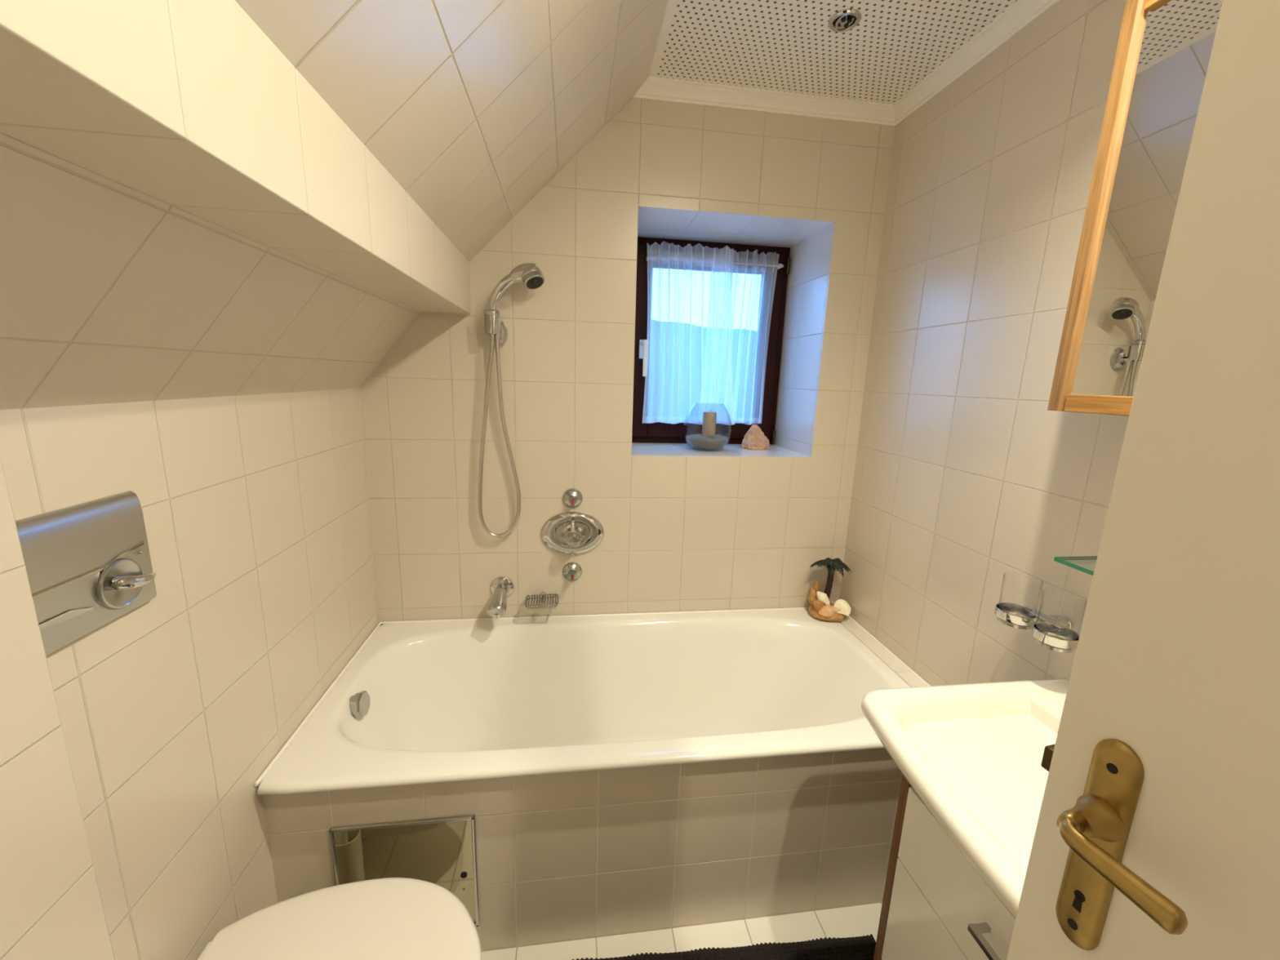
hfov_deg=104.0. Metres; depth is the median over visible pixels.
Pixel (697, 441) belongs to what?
sand
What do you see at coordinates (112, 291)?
sloped wall
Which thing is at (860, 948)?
bath mat
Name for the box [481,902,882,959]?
floor
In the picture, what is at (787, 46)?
ceiling
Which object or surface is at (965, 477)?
wall
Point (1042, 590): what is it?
tumbler
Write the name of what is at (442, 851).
cover
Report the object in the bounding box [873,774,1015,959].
vanity cabinet
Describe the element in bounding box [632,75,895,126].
crown molding
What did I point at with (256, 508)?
wall
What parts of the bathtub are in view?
overflow knob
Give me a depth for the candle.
1.93 m
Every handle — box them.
[562,488,582,508]
[562,561,582,581]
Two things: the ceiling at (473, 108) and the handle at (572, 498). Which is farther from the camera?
the handle at (572, 498)
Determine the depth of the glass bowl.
1.95 m
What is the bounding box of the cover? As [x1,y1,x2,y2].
[328,814,479,926]
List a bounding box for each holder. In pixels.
[483,309,507,346]
[994,602,1079,653]
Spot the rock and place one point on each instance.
(754, 438)
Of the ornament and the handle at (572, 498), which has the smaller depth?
the handle at (572, 498)
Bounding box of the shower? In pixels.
[477,262,544,537]
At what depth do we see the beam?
0.48 m
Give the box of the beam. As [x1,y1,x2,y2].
[0,0,471,314]
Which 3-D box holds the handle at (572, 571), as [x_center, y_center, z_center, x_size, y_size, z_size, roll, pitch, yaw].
[-0.242,0.340,1.789,0.072,0.072,0.067,0,12,-8]
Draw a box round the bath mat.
[572,933,875,959]
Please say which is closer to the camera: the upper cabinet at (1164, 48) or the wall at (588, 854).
the upper cabinet at (1164, 48)
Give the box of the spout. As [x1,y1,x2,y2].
[487,576,514,618]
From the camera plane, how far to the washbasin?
0.88 m
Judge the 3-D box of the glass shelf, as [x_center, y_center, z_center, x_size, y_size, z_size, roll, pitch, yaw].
[0.915,0.220,0.713,0.119,0.020,0.582,0,12,-8]
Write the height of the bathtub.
0.422 m
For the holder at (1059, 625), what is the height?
0.038 m
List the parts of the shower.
handle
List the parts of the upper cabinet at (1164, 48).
frame rail, frame rail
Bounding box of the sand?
[685,433,728,448]
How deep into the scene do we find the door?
0.38 m
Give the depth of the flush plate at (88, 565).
0.68 m
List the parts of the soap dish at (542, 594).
mounting arm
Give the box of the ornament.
[808,557,851,622]
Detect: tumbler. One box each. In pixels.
[997,571,1043,617]
[1035,590,1087,640]
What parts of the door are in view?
handle plate, lever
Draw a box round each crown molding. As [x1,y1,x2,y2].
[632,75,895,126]
[893,0,1059,125]
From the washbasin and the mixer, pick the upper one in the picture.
the mixer
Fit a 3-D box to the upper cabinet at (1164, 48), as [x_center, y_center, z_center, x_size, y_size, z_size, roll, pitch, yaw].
[0.886,-0.389,0.583,0.161,0.655,0.620,0,12,-8]
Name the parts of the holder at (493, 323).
wall plate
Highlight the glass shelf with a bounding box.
[1053,555,1097,575]
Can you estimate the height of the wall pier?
1.440 m
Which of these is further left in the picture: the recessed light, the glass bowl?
the glass bowl
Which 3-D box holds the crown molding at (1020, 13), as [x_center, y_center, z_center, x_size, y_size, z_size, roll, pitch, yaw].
[0.973,-0.977,0.609,0.040,0.042,2.150,0,12,-8]
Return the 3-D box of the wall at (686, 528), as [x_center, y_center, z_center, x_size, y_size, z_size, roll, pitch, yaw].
[-0.067,-0.271,1.937,2.330,2.600,0.420,0,12,-8]
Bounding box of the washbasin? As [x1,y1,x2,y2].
[861,678,1069,919]
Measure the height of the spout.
0.090 m
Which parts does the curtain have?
panel, rod, panel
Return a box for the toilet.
[197,877,481,959]
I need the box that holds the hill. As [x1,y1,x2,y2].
[648,320,756,419]
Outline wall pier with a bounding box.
[0,456,115,959]
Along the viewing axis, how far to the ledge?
1.66 m
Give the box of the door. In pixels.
[1006,0,1279,959]
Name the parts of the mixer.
knob, knob, lever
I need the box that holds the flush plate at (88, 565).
[15,490,156,655]
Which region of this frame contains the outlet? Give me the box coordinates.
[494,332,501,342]
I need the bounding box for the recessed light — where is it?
[827,8,861,31]
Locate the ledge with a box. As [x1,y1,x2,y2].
[840,614,927,687]
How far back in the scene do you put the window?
2.06 m
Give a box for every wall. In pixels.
[0,132,421,409]
[0,388,379,959]
[262,747,902,951]
[360,97,895,626]
[839,0,1128,685]
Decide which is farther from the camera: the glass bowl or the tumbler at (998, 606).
the glass bowl
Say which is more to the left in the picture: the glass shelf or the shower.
the shower
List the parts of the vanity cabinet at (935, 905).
panel, drawer, handle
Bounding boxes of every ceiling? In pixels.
[235,0,668,262]
[648,0,1017,104]
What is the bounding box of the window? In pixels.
[631,236,790,444]
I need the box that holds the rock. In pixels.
[742,424,769,449]
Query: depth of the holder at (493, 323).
1.55 m
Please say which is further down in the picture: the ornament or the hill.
the ornament
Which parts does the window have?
handle plate, handle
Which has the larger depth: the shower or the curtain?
the curtain
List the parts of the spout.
spout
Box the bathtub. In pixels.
[253,607,930,794]
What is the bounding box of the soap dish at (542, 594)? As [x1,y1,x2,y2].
[524,591,558,609]
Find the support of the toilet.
attached to the wall at (256, 508)
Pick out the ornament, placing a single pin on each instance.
(820, 607)
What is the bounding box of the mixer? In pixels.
[540,511,604,555]
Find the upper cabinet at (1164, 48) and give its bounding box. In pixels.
[1047,0,1222,416]
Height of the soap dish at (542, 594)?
0.025 m
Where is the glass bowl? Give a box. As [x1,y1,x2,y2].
[683,403,732,451]
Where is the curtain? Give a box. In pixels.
[642,241,783,425]
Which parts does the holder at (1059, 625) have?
arm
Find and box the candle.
[702,409,716,436]

